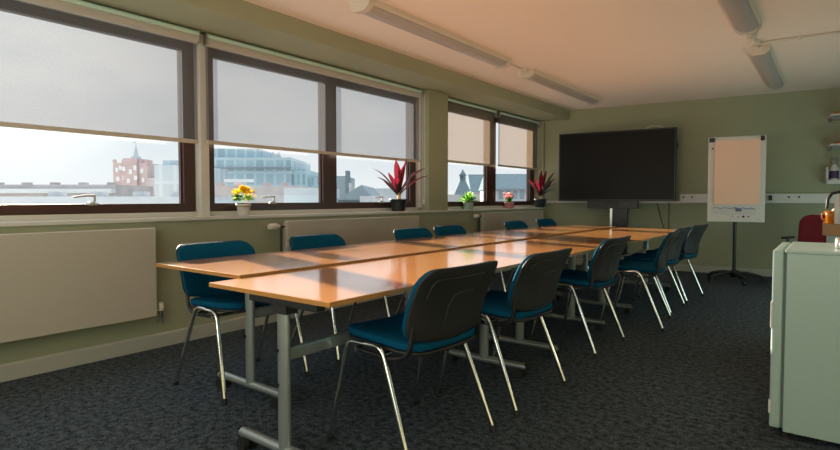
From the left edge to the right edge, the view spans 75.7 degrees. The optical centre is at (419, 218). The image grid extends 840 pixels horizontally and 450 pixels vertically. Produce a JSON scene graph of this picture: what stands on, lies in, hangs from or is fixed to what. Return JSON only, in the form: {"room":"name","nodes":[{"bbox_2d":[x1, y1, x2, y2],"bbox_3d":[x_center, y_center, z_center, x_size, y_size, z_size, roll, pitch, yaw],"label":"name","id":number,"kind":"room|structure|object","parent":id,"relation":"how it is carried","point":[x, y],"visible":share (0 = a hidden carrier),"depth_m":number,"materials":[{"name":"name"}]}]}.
{"room":"meeting room","nodes":[
{"label":"meeting room","id":0,"kind":"room"},
{"bbox_2d":[0,90,544,363],"bbox_3d":[-1.023,-0.316,5.364,0.300,2.415,10.500,2,3,37],"label":"wall","id":1,"kind":"structure","parent":0,"point":[254,231],"depth_m":4.21,"materials":[{"name":"green paint"}]},
{"bbox_2d":[0,228,163,342],"bbox_3d":[-2.752,0.452,2.796,0.100,0.700,2.878,2,3,37],"label":"radiator","id":2,"kind":"object","parent":1,"relation":"attached to","point":[51,283],"visible":1,"depth_m":3.44,"materials":[{"name":"beige metal"}]},
{"bbox_2d":[0,142,195,215],"bbox_3d":[-3.029,-0.673,2.773,0.092,1.350,3.972,2,3,37],"label":"window","id":3,"kind":"structure","parent":1,"relation":"in","point":[186,151],"depth_m":4.01,"materials":[{"name":"brown wood"}]},
{"bbox_2d":[0,0,200,143],"bbox_3d":[-2.775,-0.985,2.928,0.098,0.877,3.373,2,3,37],"label":"roller blind","id":4,"kind":"object","parent":1,"relation":"attached to","point":[71,66],"visible":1,"depth_m":3.66,"materials":[{"name":"fabric"}]},
{"bbox_2d":[195,34,209,215],"bbox_3d":[-1.782,-0.747,4.374,0.135,1.450,0.072,2,3,37],"label":"trim","id":5,"kind":"structure","parent":1,"relation":"attached to","point":[202,182],"depth_m":4.33,"materials":[{"name":"grey paint"}]},
{"bbox_2d":[0,269,512,382],"bbox_3d":[-0.982,0.846,5.199,0.018,0.104,10.220,2,3,37],"label":"baseboard","id":6,"kind":"structure","parent":1,"relation":"attached to","point":[57,361],"depth_m":3.75,"materials":[{"name":"grey paint"}]},
{"bbox_2d":[209,144,329,210],"bbox_3d":[-1.352,-0.754,4.969,0.092,1.350,1.389,2,3,37],"label":"window","id":7,"kind":"structure","parent":1,"relation":"in","point":[323,159],"depth_m":5.12,"materials":[{"name":"brown wood"}]},
{"bbox_2d":[0,205,544,226],"bbox_3d":[-1.044,-0.059,5.225,0.197,0.062,10.240,2,3,37],"label":"window sill","id":8,"kind":"structure","parent":1,"relation":"attached to","point":[60,219],"depth_m":4.25,"materials":[{"name":"grey paint"}]},
{"bbox_2d":[231,185,256,215],"bbox_3d":[-1.507,-0.161,4.610,0.217,0.261,0.212,1,2,20],"label":"potted plant","id":9,"kind":"object","parent":8,"relation":"on","point":[242,209],"visible":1,"depth_m":4.56,"materials":[{"name":"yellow plant"}]},
{"bbox_2d":[375,159,429,210],"bbox_3d":[-0.250,-0.399,6.209,0.239,0.619,0.972,2,3,41],"label":"potted plant","id":10,"kind":"object","parent":8,"relation":"on","point":[398,204],"visible":0.98,"depth_m":6.17,"materials":[{"name":"red plant"}]},
{"bbox_2d":[460,192,477,208],"bbox_3d":[0.671,-0.265,7.449,0.320,0.258,0.325,0,2,-11],"label":"potted plant","id":11,"kind":"object","parent":8,"relation":"on","point":[468,202],"visible":0.96,"depth_m":7.41,"materials":[{"name":"green plant"}]},
{"bbox_2d":[503,192,513,207],"bbox_3d":[1.377,-0.294,8.397,0.181,0.246,0.186,0,2,9],"label":"potted plant","id":12,"kind":"object","parent":8,"relation":"on","point":[508,204],"visible":1,"depth_m":8.35,"materials":[{"name":"pink plant"}]},
{"bbox_2d":[528,169,554,206],"bbox_3d":[2.018,-0.504,8.832,0.392,0.634,0.687,1,2,22],"label":"potted plant","id":13,"kind":"object","parent":8,"relation":"on","point":[540,188],"visible":0.95,"depth_m":8.98,"materials":[{"name":"red plant"}]},
{"bbox_2d":[202,33,422,162],"bbox_3d":[-0.864,-1.080,5.431,0.098,0.872,2.833,2,3,37],"label":"roller blind","id":14,"kind":"object","parent":1,"relation":"attached to","point":[257,97],"visible":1,"depth_m":5.09,"materials":[{"name":"fabric"}]},
{"bbox_2d":[422,94,424,204],"bbox_3d":[0.046,-0.843,6.557,0.027,1.340,0.030,0,2,-12],"label":"chain","id":15,"kind":"object","parent":14,"relation":"hanging from","point":[423,200],"visible":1,"depth_m":6.56,"materials":[{"name":"white plastic"}]},
{"bbox_2d":[267,216,418,250],"bbox_3d":[-0.679,0.409,5.512,0.100,0.835,2.090,2,3,37],"label":"radiator","id":16,"kind":"object","parent":1,"relation":"attached to","point":[353,231],"visible":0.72,"depth_m":5.42,"materials":[{"name":"beige metal"}]},
{"bbox_2d":[330,155,415,208],"bbox_3d":[-0.497,-0.796,6.089,0.092,1.350,1.430,2,3,37],"label":"window","id":17,"kind":"structure","parent":1,"relation":"in","point":[410,166],"depth_m":5.94,"materials":[{"name":"brown wood"}]},
{"bbox_2d":[416,98,421,207],"bbox_3d":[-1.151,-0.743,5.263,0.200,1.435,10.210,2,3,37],"label":"trim","id":18,"kind":"structure","parent":1,"relation":"attached to","point":[418,165],"depth_m":6.63,"materials":[{"name":"grey paint"}]},
{"bbox_2d":[448,166,490,206],"bbox_3d":[0.620,-0.851,7.573,0.066,1.350,1.435,2,3,37],"label":"window","id":19,"kind":"structure","parent":1,"relation":"in","point":[486,201],"depth_m":8.05,"materials":[{"name":"brown wood"}]},
{"bbox_2d":[448,98,496,166],"bbox_3d":[0.689,-1.177,7.505,0.098,0.832,1.368,2,3,37],"label":"roller blind","id":20,"kind":"object","parent":1,"relation":"attached to","point":[470,126],"visible":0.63,"depth_m":7.51,"materials":[{"name":"beige fabric"}]},
{"bbox_2d":[473,210,542,231],"bbox_3d":[1.375,0.307,8.203,0.100,0.840,2.115,2,3,37],"label":"radiator","id":21,"kind":"object","parent":1,"relation":"attached to","point":[489,221],"visible":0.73,"depth_m":7.91,"materials":[{"name":"beige metal"}]},
{"bbox_2d":[491,117,533,205],"bbox_3d":[1.502,-0.894,8.729,0.066,1.350,1.475,2,3,37],"label":"window","id":22,"kind":"structure","parent":1,"relation":"in","point":[529,173],"depth_m":8.40,"materials":[{"name":"brown wood"}]},
{"bbox_2d":[495,111,539,169],"bbox_3d":[1.585,-1.225,8.679,0.098,0.822,1.383,2,3,37],"label":"roller blind","id":23,"kind":"object","parent":22,"relation":"attached to","point":[517,136],"visible":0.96,"depth_m":8.62,"materials":[{"name":"beige fabric"}]},
{"bbox_2d":[0,264,839,449],"bbox_3d":[1.076,0.988,4.124,5.500,0.100,11.400,2,3,37],"label":"floor","id":24,"kind":"structure","parent":0,"point":[702,382],"depth_m":3.01,"materials":[{"name":"carpet"}]},
{"bbox_2d":[173,240,309,404],"bbox_3d":[-1.093,0.564,3.259,0.600,0.824,0.598,2,3,37],"label":"chair","id":25,"kind":"object","parent":24,"relation":"on","point":[207,299],"visible":0.57,"depth_m":3.19,"materials":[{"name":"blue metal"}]},
{"bbox_2d":[156,242,459,409],"bbox_3d":[-0.591,0.594,3.557,0.796,0.730,1.900,2,3,37],"label":"meeting table","id":26,"kind":"object","parent":24,"relation":"on","point":[250,265],"visible":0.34,"depth_m":3.06,"materials":[{"name":"brown wood"}]},
{"bbox_2d":[289,233,389,363],"bbox_3d":[-0.591,0.538,3.958,0.600,0.824,0.598,2,3,37],"label":"chair","id":27,"kind":"object","parent":24,"relation":"on","point":[300,242],"visible":0.16,"depth_m":4.03,"materials":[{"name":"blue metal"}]},
{"bbox_2d":[209,249,530,449],"bbox_3d":[-0.027,0.621,2.983,0.777,0.718,2.000,2,3,37],"label":"meeting table","id":28,"kind":"object","parent":24,"relation":"on","point":[312,290],"visible":0.83,"depth_m":2.35,"materials":[{"name":"brown wood"}]},
{"bbox_2d":[327,260,497,449],"bbox_3d":[-0.004,0.594,2.445,0.600,0.824,0.599,2,3,41],"label":"chair","id":29,"kind":"object","parent":24,"relation":"on","point":[444,307],"visible":1,"depth_m":2.26,"materials":[{"name":"plastic"}]},
{"bbox_2d":[394,227,432,313],"bbox_3d":[0.119,0.503,4.887,0.600,0.824,0.598,2,3,37],"label":"chair","id":30,"kind":"object","parent":24,"relation":"on","point":[419,232],"visible":0.16,"depth_m":4.98,"materials":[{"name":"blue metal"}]},
{"bbox_2d":[380,232,554,274],"bbox_3d":[0.514,0.538,5.049,0.805,0.730,1.785,2,3,37],"label":"meeting table","id":31,"kind":"object","parent":24,"relation":"on","point":[466,240],"visible":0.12,"depth_m":4.80,"materials":[{"name":"brown wood"}]},
{"bbox_2d":[434,225,505,291],"bbox_3d":[0.490,0.485,5.373,0.600,0.824,0.598,2,3,37],"label":"chair","id":32,"kind":"object","parent":24,"relation":"on","point":[447,229],"visible":0.24,"depth_m":5.46,"materials":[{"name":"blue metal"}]},
{"bbox_2d":[436,248,571,416],"bbox_3d":[0.503,0.571,3.053,0.600,0.824,0.598,2,3,39],"label":"chair","id":33,"kind":"object","parent":24,"relation":"on","point":[532,293],"visible":0.91,"depth_m":2.84,"materials":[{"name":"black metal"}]},
{"bbox_2d":[504,221,565,290],"bbox_3d":[1.362,0.443,6.516,0.600,0.824,0.598,2,3,37],"label":"chair","id":34,"kind":"object","parent":24,"relation":"on","point":[508,224],"visible":0.22,"depth_m":6.58,"materials":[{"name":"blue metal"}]},
{"bbox_2d":[459,236,638,358],"bbox_3d":[1.141,0.565,4.497,0.808,0.718,1.803,2,3,37],"label":"meeting table","id":35,"kind":"object","parent":24,"relation":"on","point":[579,245],"visible":0.44,"depth_m":4.32,"materials":[{"name":"brown wood"}]},
{"bbox_2d":[486,225,615,300],"bbox_3d":[1.649,0.482,6.560,0.805,0.730,1.965,2,3,37],"label":"meeting table","id":36,"kind":"object","parent":24,"relation":"on","point":[557,230],"visible":0.33,"depth_m":6.38,"materials":[{"name":"brown wood"}]},
{"bbox_2d":[536,219,588,267],"bbox_3d":[1.902,0.417,7.223,0.600,0.824,0.598,2,3,37],"label":"chair","id":37,"kind":"object","parent":24,"relation":"on","point":[541,222],"visible":0.17,"depth_m":7.34,"materials":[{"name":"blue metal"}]},
{"bbox_2d":[530,236,630,357],"bbox_3d":[1.225,0.534,4.055,0.600,0.824,0.598,2,3,39],"label":"chair","id":38,"kind":"object","parent":24,"relation":"on","point":[602,272],"visible":0.87,"depth_m":3.85,"materials":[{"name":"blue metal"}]},
{"bbox_2d":[558,227,676,313],"bbox_3d":[2.317,0.509,6.018,0.855,0.718,2.018,2,3,37],"label":"meeting table","id":39,"kind":"object","parent":24,"relation":"on","point":[644,235],"visible":0.51,"depth_m":5.76,"materials":[{"name":"brown wood"}]},
{"bbox_2d":[559,126,678,265],"bbox_3d":[3.013,-0.318,8.363,1.758,2.195,0.480,1,2,31],"label":"display screen","id":40,"kind":"object","parent":24,"relation":"on","point":[614,170],"visible":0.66,"depth_m":8.33,"materials":[{"name":"black plastic"}]},
{"bbox_2d":[600,230,679,331],"bbox_3d":[1.956,0.507,4.774,0.600,0.824,0.598,1,2,30],"label":"chair","id":41,"kind":"object","parent":24,"relation":"on","point":[658,267],"visible":0.86,"depth_m":4.56,"materials":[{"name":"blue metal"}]},
{"bbox_2d":[615,227,690,315],"bbox_3d":[2.349,0.485,5.387,0.600,0.824,0.598,2,3,37],"label":"chair","id":42,"kind":"object","parent":24,"relation":"on","point":[674,253],"visible":0.72,"depth_m":5.25,"materials":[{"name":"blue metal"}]},
{"bbox_2d":[638,224,708,303],"bbox_3d":[2.823,0.463,5.976,0.600,0.824,0.599,2,3,42],"label":"chair","id":43,"kind":"object","parent":24,"relation":"on","point":[690,246],"visible":0.75,"depth_m":5.74,"materials":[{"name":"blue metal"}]},
{"bbox_2d":[707,135,766,285],"bbox_3d":[4.157,-0.125,7.085,0.685,1.904,0.698,1,2,28],"label":"flip chart","id":44,"kind":"object","parent":24,"relation":"on","point":[736,164],"visible":1,"depth_m":7.02,"materials":[{"name":"grey paper"}]},
{"bbox_2d":[768,242,839,443],"bbox_3d":[2.031,0.566,2.524,0.624,0.862,0.589,2,3,37],"label":"fridge","id":45,"kind":"object","parent":24,"relation":"on","point":[804,400],"visible":1,"depth_m":2.40,"materials":[{"name":"grey metal"}]},
{"bbox_2d":[785,242,839,255],"bbox_3d":[2.052,0.145,2.493,0.574,0.018,0.588,2,3,37],"label":"countertop","id":46,"kind":"structure","parent":45,"relation":"on","point":[810,248],"depth_m":2.44,"materials":[{"name":"white laminate"}]},
{"bbox_2d":[834,237,839,248],"bbox_3d":[1.921,0.109,2.464,0.048,0.055,0.047,2,3,37],"label":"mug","id":47,"kind":"object","parent":45,"relation":"on","point":[837,239],"visible":1,"depth_m":2.46,"materials":[{"name":"grey"}]},
{"bbox_2d":[781,215,826,242],"bbox_3d":[4.728,0.403,6.451,0.618,0.897,0.670,-2,3,-38],"label":"office chair","id":48,"kind":"object","parent":24,"relation":"on","point":[810,226],"visible":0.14,"depth_m":6.64,"materials":[{"name":"red fabric"}]},
{"bbox_2d":[822,221,839,242],"bbox_3d":[3.316,0.495,3.667,0.950,0.920,0.620,2,3,37],"label":"countertop","id":49,"kind":"structure","parent":24,"relation":"on","point":[832,230],"depth_m":3.67,"materials":[{"name":"brown wood"}]},
{"bbox_2d":[821,211,833,222],"bbox_3d":[2.902,-0.014,3.825,0.096,0.085,0.080,1,3,33],"label":"mug","id":50,"kind":"object","parent":49,"relation":"on","point":[829,215],"visible":0.83,"depth_m":3.80,"materials":[{"name":"orange ceramic"}]},
{"bbox_2d":[825,190,839,208],"bbox_3d":[3.029,-0.091,3.897,0.169,0.233,0.047,1,2,24],"label":"tap","id":51,"kind":"object","parent":49,"relation":"on","point":[831,194],"visible":1,"depth_m":3.92,"materials":[{"name":"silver metal"}]},
{"bbox_2d":[834,194,839,223],"bbox_3d":[2.841,-0.068,3.668,0.044,0.205,0.043,2,3,37],"label":"bottle","id":52,"kind":"object","parent":49,"relation":"on","point":[837,200],"visible":1,"depth_m":3.66,"materials":[{"name":"white plastic"}]},
{"bbox_2d":[243,0,839,109],"bbox_3d":[1.076,-1.670,4.025,5.500,0.100,11.400,2,3,37],"label":"ceiling","id":53,"kind":"structure","parent":0,"point":[618,52],"depth_m":5.01,"materials":[{"name":"beige paint"}]},
{"bbox_2d":[83,0,569,120],"bbox_3d":[-0.856,-1.591,5.189,0.720,0.145,10.500,2,3,37],"label":"bulkhead","id":54,"kind":"object","parent":53,"relation":"attached to","point":[241,21],"visible":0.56,"depth_m":4.82,"materials":[{"name":"green paint"}]},
{"bbox_2d":[349,0,511,68],"bbox_3d":[0.214,-1.606,4.843,0.204,0.088,2.190,2,3,37],"label":"ceiling lamp","id":55,"kind":"object","parent":53,"relation":"attached to","point":[381,11],"visible":1,"depth_m":4.53,"materials":[{"name":"beige plastic"}]},
{"bbox_2d":[510,64,526,73],"bbox_3d":[1.042,-1.665,5.927,0.080,0.048,0.540,2,3,37],"label":"cable conduit","id":56,"kind":"object","parent":53,"relation":"attached to","point":[522,70],"visible":0.89,"depth_m":6.05,"materials":[{"name":"beige plastic"}]},
{"bbox_2d":[517,68,600,104],"bbox_3d":[1.877,-1.688,7.038,0.204,0.088,2.240,2,3,37],"label":"ceiling lamp","id":57,"kind":"object","parent":53,"relation":"attached to","point":[534,75],"visible":0.99,"depth_m":6.75,"materials":[{"name":"beige plastic"}]},
{"bbox_2d":[527,74,597,103],"bbox_3d":[1.877,-1.667,7.039,0.170,0.040,2.140,2,3,37],"label":"diffuser","id":58,"kind":"object","parent":57,"relation":"attached to","point":[542,79],"depth_m":6.88,"materials":[{"name":"grey plastic"}]},
{"bbox_2d":[717,0,761,35],"bbox_3d":[2.067,-1.562,3.638,0.204,0.088,2.280,2,3,37],"label":"ceiling lamp","id":59,"kind":"object","parent":53,"relation":"attached to","point":[743,15],"visible":1,"depth_m":4.14,"materials":[{"name":"beige plastic"}]},
{"bbox_2d":[747,32,760,47],"bbox_3d":[2.998,-1.626,4.857,0.080,0.048,0.790,2,3,37],"label":"cable conduit","id":60,"kind":"object","parent":53,"relation":"attached to","point":[755,42],"visible":0.86,"depth_m":4.97,"materials":[{"name":"beige plastic"}]},
{"bbox_2d":[746,44,785,90],"bbox_3d":[3.887,-1.650,6.021,0.204,0.088,2.140,2,3,37],"label":"ceiling lamp","id":61,"kind":"object","parent":53,"relation":"attached to","point":[764,59],"visible":0.99,"depth_m":5.69,"materials":[{"name":"beige plastic"}]},
{"bbox_2d":[751,51,783,88],"bbox_3d":[3.887,-1.629,6.022,0.170,0.040,2.040,2,3,37],"label":"diffuser","id":62,"kind":"object","parent":61,"relation":"attached to","point":[766,64],"depth_m":5.87,"materials":[{"name":"grey plastic"}]},
{"bbox_2d":[761,31,839,43],"bbox_3d":[3.808,-1.627,4.632,1.495,0.029,0.038,1,3,33],"label":"cable conduit","id":63,"kind":"object","parent":53,"relation":"attached to","point":[836,32],"visible":0.91,"depth_m":4.86,"materials":[{"name":"beige plastic"}]},
{"bbox_2d":[544,88,839,269],"bbox_3d":[4.243,-0.488,8.057,5.450,2.560,0.150,1,2,31],"label":"wall","id":64,"kind":"structure","parent":0,"point":[797,128],"depth_m":7.84,"materials":[{"name":"green paint"}]},
{"bbox_2d":[565,259,772,276],"bbox_3d":[4.209,0.745,8.025,4.830,0.097,0.018,1,2,31],"label":"baseboard","id":65,"kind":"structure","parent":64,"relation":"attached to","point":[706,269],"depth_m":7.98,"materials":[{"name":"grey paint"}]},
{"bbox_2d":[546,193,839,202],"bbox_3d":[4.200,-0.300,7.962,4.780,0.140,0.071,1,2,31],"label":"cable trunking","id":66,"kind":"object","parent":64,"relation":"attached to","point":[800,197],"visible":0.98,"depth_m":7.48,"materials":[{"name":"white plastic"}]},
{"bbox_2d":[825,167,839,183],"bbox_3d":[5.589,-0.572,7.069,0.450,0.220,0.160,1,2,31],"label":"caddy","id":67,"kind":"object","parent":64,"relation":"attached to","point":[827,181],"visible":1,"depth_m":7.11,"materials":[{"name":"white plastic"}]},
{"bbox_2d":[829,157,838,179],"bbox_3d":[5.466,-0.647,7.123,0.103,0.325,0.101,2,3,37],"label":"bottle","id":68,"kind":"object","parent":67,"relation":"in","point":[834,169],"visible":0.97,"depth_m":7.09,"materials":[{"name":"white plastic"}]},
{"bbox_2d":[827,143,839,150],"bbox_3d":[5.707,-0.934,6.921,0.750,0.075,0.270,1,2,31],"label":"wall shelf","id":69,"kind":"object","parent":64,"relation":"attached to","point":[830,146],"visible":1,"depth_m":7.00,"materials":[{"name":"white plastic"}]},
{"bbox_2d":[828,113,839,121],"bbox_3d":[5.707,-1.319,6.907,0.750,0.075,0.270,1,2,31],"label":"wall shelf","id":70,"kind":"object","parent":64,"relation":"attached to","point":[831,117],"visible":1,"depth_m":6.98,"materials":[{"name":"white plastic"}]},
{"label":"outside","id":71,"kind":"structure","parent":0,"visible":0},
{"label":"ground","id":72,"kind":"structure","parent":71,"visible":0},
{"bbox_2d":[0,182,153,195],"bbox_3d":[-48.870,3.675,74.687,18.926,17.307,11.000,0,2,0],"label":"terrace","id":73,"kind":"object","parent":72,"relation":"on","point":[26,188],"visible":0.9,"depth_m":69.90,"materials":[{"name":"white concrete"}]},
{"bbox_2d":[0,192,237,204],"bbox_3d":[-28.333,5.323,51.232,18.334,15.748,12.000,0,2,0],"label":"building","id":74,"kind":"structure","parent":72,"relation":"on","point":[53,197],"depth_m":44.98,"materials":[{"name":"white concrete"}]},
{"bbox_2d":[48,192,66,195],"bbox_3d":[-32.500,-2.228,48.451,1.000,0.450,1.000,0,2,0],"label":"roof vent","id":75,"kind":"object","parent":74,"relation":"attached to","point":[49,193],"depth_m":47.96,"materials":[{"name":"white metal"}]},
{"bbox_2d":[91,192,107,195],"bbox_3d":[-28.750,-2.228,48.451,1.000,0.450,1.000,0,2,0],"label":"roof vent","id":76,"kind":"object","parent":74,"relation":"attached to","point":[96,193],"depth_m":47.96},
{"bbox_2d":[133,192,149,195],"bbox_3d":[-25.000,-2.228,48.451,1.000,0.450,1.000,0,2,0],"label":"roof vent","id":77,"kind":"object","parent":74,"relation":"attached to","point":[134,193],"depth_m":47.96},
{"bbox_2d":[170,192,178,195],"bbox_3d":[-21.667,-2.228,48.451,1.000,0.450,1.000,0,2,0],"label":"roof vent","id":78,"kind":"object","parent":74,"relation":"attached to","point":[171,193],"depth_m":47.95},
{"bbox_2d":[113,141,159,185],"bbox_3d":[-58.891,-2.776,117.603,7.059,27.023,16.750,0,2,0],"label":"building","id":79,"kind":"structure","parent":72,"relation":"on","point":[134,170],"depth_m":109.67,"materials":[{"name":"red brick"}]},
{"bbox_2d":[146,178,154,195],"bbox_3d":[-53.500,1.259,113.124,2.200,19.290,10.000,0,2,0],"label":"annex","id":80,"kind":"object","parent":72,"relation":"on","point":[150,181],"visible":0.07,"depth_m":107.81,"materials":[{"name":"white concrete"}]},
{"bbox_2d":[154,160,227,195],"bbox_3d":[-43.014,0.264,103.080,7.213,22.022,16.000,0,2,0],"label":"block","id":81,"kind":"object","parent":72,"relation":"on","point":[166,176],"visible":0.21,"depth_m":94.84,"materials":[{"name":"white concrete"}]},
{"bbox_2d":[215,179,313,202],"bbox_3d":[-23.611,3.187,80.173,13.889,17.876,10.000,0,2,0],"label":"terrace","id":82,"kind":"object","parent":72,"relation":"on","point":[266,189],"visible":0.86,"depth_m":74.93,"materials":[{"name":"white concrete"}]},
{"bbox_2d":[214,149,317,187],"bbox_3d":[-35.333,-3.005,130.678,27.111,26.512,22.600,0,2,0],"label":"building","id":83,"kind":"structure","parent":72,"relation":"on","point":[262,166],"depth_m":119.74,"materials":[{"name":"blue glass"}]},
{"bbox_2d":[284,188,339,202],"bbox_3d":[-12.859,4.503,65.211,5.511,16.353,6.000,0,2,0],"label":"shed","id":84,"kind":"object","parent":72,"relation":"on","point":[291,195],"visible":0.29,"depth_m":61.94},
{"bbox_2d":[337,171,354,196],"bbox_3d":[-11.133,2.808,77.157,3.867,18.857,10.000,0,2,0],"label":"house","id":85,"kind":"structure","parent":72,"relation":"on","point":[346,184],"depth_m":71.89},
{"bbox_2d":[337,185,379,201],"bbox_3d":[-6.569,4.540,62.011,3.965,16.516,14.400,0,2,0],"label":"gabled house","id":86,"kind":"structure","parent":72,"relation":"on","point":[354,195],"depth_m":54.56,"materials":[{"name":"stone"}]},
{"bbox_2d":[360,196,405,201],"bbox_3d":[-2.315,5.402,54.237,6.482,15.368,8.000,0,2,0],"label":"roof","id":87,"kind":"structure","parent":72,"relation":"on","point":[362,198],"depth_m":49.97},
{"bbox_2d":[374,188,405,195],"bbox_3d":[-3.482,3.654,84.193,8.445,16.646,8.000,0,2,0],"label":"roof","id":88,"kind":"structure","parent":72,"relation":"on","point":[382,191],"depth_m":79.90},
{"bbox_2d":[454,169,471,193],"bbox_3d":[6.296,2.395,80.144,3.111,19.460,3.111,0,2,0],"label":"church","id":89,"kind":"structure","parent":72,"relation":"on","point":[462,186],"depth_m":79.15,"materials":[{"name":"stone"}]},
{"bbox_2d":[448,194,477,201],"bbox_3d":[3.972,5.127,59.230,3.870,15.548,8.000,0,2,0],"label":"houses","id":90,"kind":"structure","parent":72,"relation":"on","point":[451,197],"depth_m":54.96},
{"bbox_2d":[467,174,482,200],"bbox_3d":[10.972,1.271,105.119,3.270,19.858,10.800,0,2,0],"label":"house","id":91,"kind":"structure","parent":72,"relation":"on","point":[474,180],"depth_m":102.25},
{"bbox_2d":[478,174,525,200],"bbox_3d":[10.944,3.570,66.177,6.289,18.146,12.800,0,2,0],"label":"school","id":92,"kind":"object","parent":72,"relation":"on","point":[515,184],"visible":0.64,"depth_m":60.85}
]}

